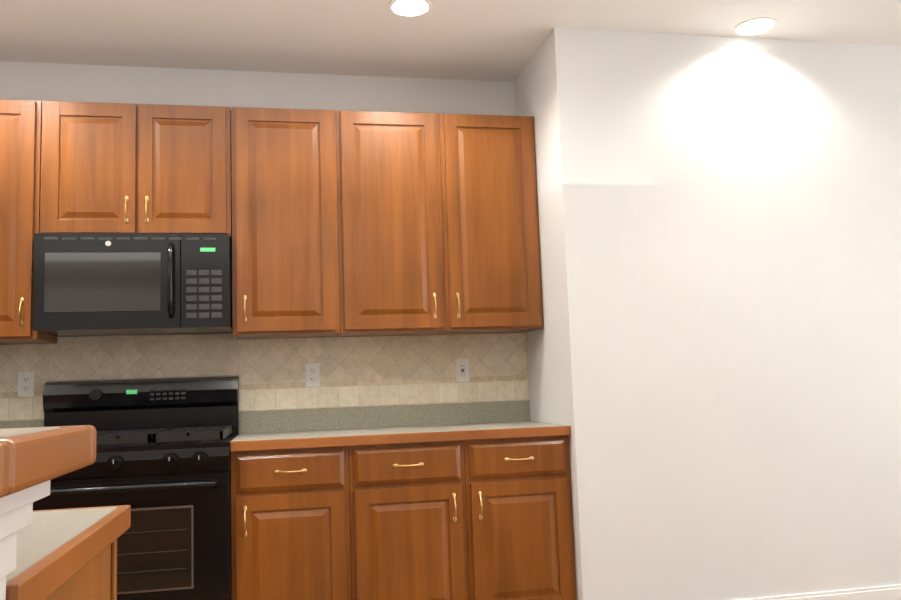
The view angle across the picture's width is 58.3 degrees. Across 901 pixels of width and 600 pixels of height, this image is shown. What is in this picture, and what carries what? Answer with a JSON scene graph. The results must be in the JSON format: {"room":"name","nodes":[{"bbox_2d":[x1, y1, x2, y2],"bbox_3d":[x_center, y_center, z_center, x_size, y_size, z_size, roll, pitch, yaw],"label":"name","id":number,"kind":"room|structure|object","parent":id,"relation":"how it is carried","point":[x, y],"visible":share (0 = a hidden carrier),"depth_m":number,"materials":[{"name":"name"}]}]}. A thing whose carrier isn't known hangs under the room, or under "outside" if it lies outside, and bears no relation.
{"room":"kitchen","nodes":[
{"label":"kitchen","id":0,"kind":"room"},
{"bbox_2d":[0,576,5,599],"bbox_3d":[-1.248,0.706,0.598,1.630,1.030,0.130,-1,-6,-11],"label":"wall","id":1,"kind":"structure","parent":0,"point":[3,588],"depth_m":0.85,"materials":[{"name":"paint"}]},
{"bbox_2d":[0,480,49,578],"bbox_3d":[-1.246,0.245,0.650,1.662,0.100,0.198,-1,-6,-11],"label":"trim","id":2,"kind":"structure","parent":1,"relation":"attached to","point":[16,512],"depth_m":0.84,"materials":[{"name":"white"}]},
{"bbox_2d":[0,425,95,497],"bbox_3d":[-1.229,0.169,0.652,1.698,0.049,0.340,-1,-6,-11],"label":"bar","id":3,"kind":"object","parent":1,"relation":"on","point":[31,456],"visible":1,"depth_m":0.78,"materials":[{"name":"laminate"}]},
{"bbox_2d":[0,61,518,420],"bbox_3d":[-0.434,0.193,4.145,5.770,2.740,0.120,-1,-6,-11],"label":"wall","id":4,"kind":"structure","parent":0,"point":[102,83],"depth_m":4.11,"materials":[{"name":"paint"}]},
{"bbox_2d":[0,419,43,428],"bbox_3d":[-2.085,0.609,3.698,0.443,0.106,0.018,-1,-6,-11],"label":"backsplash strip","id":5,"kind":"object","parent":4,"relation":"attached to","point":[22,423],"depth_m":3.72,"materials":[{"name":"laminate"}]},
{"bbox_2d":[0,344,48,420],"bbox_3d":[-2.094,0.383,3.727,0.443,0.350,0.008,-1,-6,-11],"label":"tile backsplash","id":6,"kind":"structure","parent":4,"relation":"attached to","point":[15,360],"depth_m":3.74,"materials":[{"name":"tile"}]},
{"bbox_2d":[18,371,34,396],"bbox_3d":[-1.967,0.390,3.742,0.070,0.116,0.010,-1,-6,-11],"label":"electrical outlet","id":7,"kind":"object","parent":6,"relation":"attached to","point":[26,382],"visible":1,"depth_m":3.74,"materials":[{"name":"white plastic"}]},
{"bbox_2d":[0,99,56,344],"bbox_3d":[-2.067,-0.343,3.630,0.476,1.066,0.367,-1,-6,-11],"label":"upper cabinet","id":8,"kind":"object","parent":4,"relation":"attached to","point":[20,151],"visible":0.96,"depth_m":3.52,"materials":[{"name":"brown wood"}]},
{"bbox_2d":[40,101,231,239],"bbox_3d":[-1.440,-0.577,3.781,0.812,0.613,0.367,-1,-6,-11],"label":"upper cabinet","id":9,"kind":"object","parent":4,"relation":"attached to","point":[129,168],"visible":0.98,"depth_m":3.63,"materials":[{"name":"brown wood"}]},
{"bbox_2d":[32,233,232,336],"bbox_3d":[-1.414,-0.065,3.685,0.808,0.418,0.452,-1,-6,-11],"label":"microwave","id":10,"kind":"object","parent":9,"relation":"attached to","point":[100,284],"visible":1,"depth_m":3.51,"materials":[{"name":"black metal"}]},
{"bbox_2d":[49,340,238,380],"bbox_3d":[-1.457,0.287,3.864,0.860,0.175,0.008,-1,-6,-11],"label":"tile backsplash","id":11,"kind":"structure","parent":4,"relation":"attached to","point":[118,360],"depth_m":3.86,"materials":[{"name":"tile"}]},
{"bbox_2d":[58,334,235,343],"bbox_3d":[-1.449,0.185,3.877,0.808,0.028,0.008,-1,-6,-11],"label":"tile backsplash","id":12,"kind":"structure","parent":4,"relation":"attached to","point":[104,339],"depth_m":3.87,"materials":[{"name":"tile"}]},
{"bbox_2d":[231,107,339,338],"bbox_3d":[-0.793,-0.360,3.885,0.483,1.066,0.367,-1,-6,-11],"label":"upper cabinet","id":13,"kind":"object","parent":4,"relation":"attached to","point":[285,269],"visible":1,"depth_m":3.74,"materials":[{"name":"brown wood"}]},
{"bbox_2d":[239,333,528,410],"bbox_3d":[-0.315,0.358,4.083,1.461,0.350,0.008,-1,-6,-11],"label":"tile backsplash","id":14,"kind":"structure","parent":4,"relation":"attached to","point":[382,371],"depth_m":4.07,"materials":[{"name":"tile"}]},
{"bbox_2d":[305,363,319,386],"bbox_3d":[-0.683,0.372,3.999,0.070,0.116,0.010,-1,-6,-11],"label":"electrical outlet","id":15,"kind":"object","parent":14,"relation":"attached to","point":[312,374],"visible":1,"depth_m":4.00,"materials":[{"name":"white plastic"}]},
{"bbox_2d":[455,359,469,381],"bbox_3d":[0.062,0.362,4.147,0.070,0.116,0.010,-1,-6,-11],"label":"electrical outlet","id":16,"kind":"object","parent":14,"relation":"attached to","point":[462,370],"visible":1,"depth_m":4.14,"materials":[{"name":"white plastic"}]},
{"bbox_2d":[239,400,529,433],"bbox_3d":[-0.306,0.584,4.054,1.461,0.106,0.018,-1,-6,-11],"label":"backsplash strip","id":17,"kind":"object","parent":4,"relation":"attached to","point":[267,421],"visible":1,"depth_m":4.04,"materials":[{"name":"laminate"}]},
{"bbox_2d":[336,110,445,336],"bbox_3d":[-0.309,-0.367,3.982,0.500,1.066,0.367,-1,-6,-11],"label":"upper cabinet","id":18,"kind":"object","parent":4,"relation":"attached to","point":[390,245],"visible":1,"depth_m":3.83,"materials":[{"name":"brown wood"}]},
{"bbox_2d":[435,113,543,334],"bbox_3d":[0.174,-0.374,4.078,0.483,1.066,0.367,-1,-6,-11],"label":"upper cabinet","id":19,"kind":"object","parent":4,"relation":"attached to","point":[492,260],"visible":1,"depth_m":3.93,"materials":[{"name":"brown wood"}]},
{"bbox_2d":[0,0,900,81],"bbox_3d":[-3.349,-1.535,0.162,16.800,0.060,10.500,-1,-6,-11],"label":"ceiling","id":20,"kind":"structure","parent":0,"point":[491,40],"depth_m":3.71,"materials":[{"name":"paint"}]},
{"bbox_2d":[388,0,431,16],"bbox_3d":[-0.174,-1.262,3.479,0.190,0.006,0.190,-1,-6,-11],"label":"recessed light","id":21,"kind":"object","parent":20,"relation":"in","point":[409,8],"visible":1,"depth_m":3.48,"materials":[{"name":"white"}]},
{"bbox_2d":[734,17,776,35],"bbox_3d":[1.434,-1.285,3.801,0.190,0.006,0.190,-1,-6,-11],"label":"recessed light","id":22,"kind":"object","parent":20,"relation":"in","point":[754,26],"visible":1,"depth_m":3.79,"materials":[{"name":"white"}]},
{"bbox_2d":[514,27,900,599],"bbox_3d":[1.467,0.123,4.120,2.050,2.740,0.680,-1,-6,-11],"label":"wall","id":23,"kind":"structure","parent":0,"point":[713,345],"depth_m":3.75,"materials":[{"name":"paint"}]},
{"bbox_2d":[739,584,900,599],"bbox_3d":[1.581,1.387,3.638,2.050,0.118,0.026,-1,-6,-11],"label":"baseboard return","id":24,"kind":"object","parent":23,"relation":"attached to","point":[889,592],"visible":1,"depth_m":3.69,"materials":[{"name":"white"}]},
{"bbox_3d":[-3.251,1.243,-0.132,16.800,0.050,10.500,-1,-6,-11],"label":"floor","id":25,"kind":"structure","parent":0,"visible":0},
{"bbox_2d":[33,376,238,599],"bbox_3d":[-1.363,0.930,3.438,0.858,1.190,0.733,-1,-6,-11],"label":"gas range","id":26,"kind":"object","parent":25,"relation":"on","point":[161,465],"visible":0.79,"depth_m":3.21,"materials":[{"name":"black metal"}]},
{"bbox_2d":[231,446,351,599],"bbox_3d":[-0.707,1.082,3.593,0.481,0.875,0.652,-1,-6,-11],"label":"base cabinet","id":27,"kind":"object","parent":25,"relation":"on","point":[290,524],"visible":0.98,"depth_m":3.32,"materials":[{"name":"brown wood"}]},
{"bbox_2d":[348,440,468,599],"bbox_3d":[-0.225,1.075,3.690,0.498,0.875,0.652,-1,-6,-11],"label":"base cabinet","id":28,"kind":"object","parent":25,"relation":"on","point":[408,527],"visible":0.98,"depth_m":3.42,"materials":[{"name":"brown wood"}]},
{"bbox_2d":[230,421,570,451],"bbox_3d":[-0.244,0.623,3.745,1.461,0.042,0.635,-1,-6,-11],"label":"countertop","id":29,"kind":"structure","parent":28,"relation":"on","point":[355,437],"depth_m":3.50,"materials":[{"name":"laminate"}]},
{"bbox_2d":[464,435,576,599],"bbox_3d":[0.256,1.069,3.786,0.478,0.875,0.652,-1,-6,-11],"label":"base cabinet","id":30,"kind":"object","parent":25,"relation":"on","point":[520,536],"visible":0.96,"depth_m":3.51,"materials":[{"name":"brown wood"}]},
{"bbox_3d":[-1.610,0.829,0.906,0.760,0.875,0.632,-1,-6,-11],"label":"base cabinet","id":31,"kind":"object","parent":25,"relation":"on","visible":0},
{"bbox_2d":[6,505,130,599],"bbox_3d":[-1.867,0.380,0.902,2.740,0.042,0.625,-1,-6,-11],"label":"countertop","id":32,"kind":"structure","parent":31,"relation":"on","point":[57,549],"depth_m":1.14,"materials":[{"name":"laminate"}]},
{"bbox_3d":[-0.893,0.819,1.049,0.700,0.875,0.632,-1,-6,-11],"label":"base cabinet","id":33,"kind":"object","parent":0,"visible":0},
{"bbox_2d":[46,539,116,599],"bbox_3d":[-0.531,0.813,1.105,0.028,0.875,0.600,-1,-6,-11],"label":"cabinet end panel","id":34,"kind":"object","parent":33,"relation":"attached to","point":[95,578],"depth_m":1.31,"materials":[{"name":"brown wood"}]}
]}

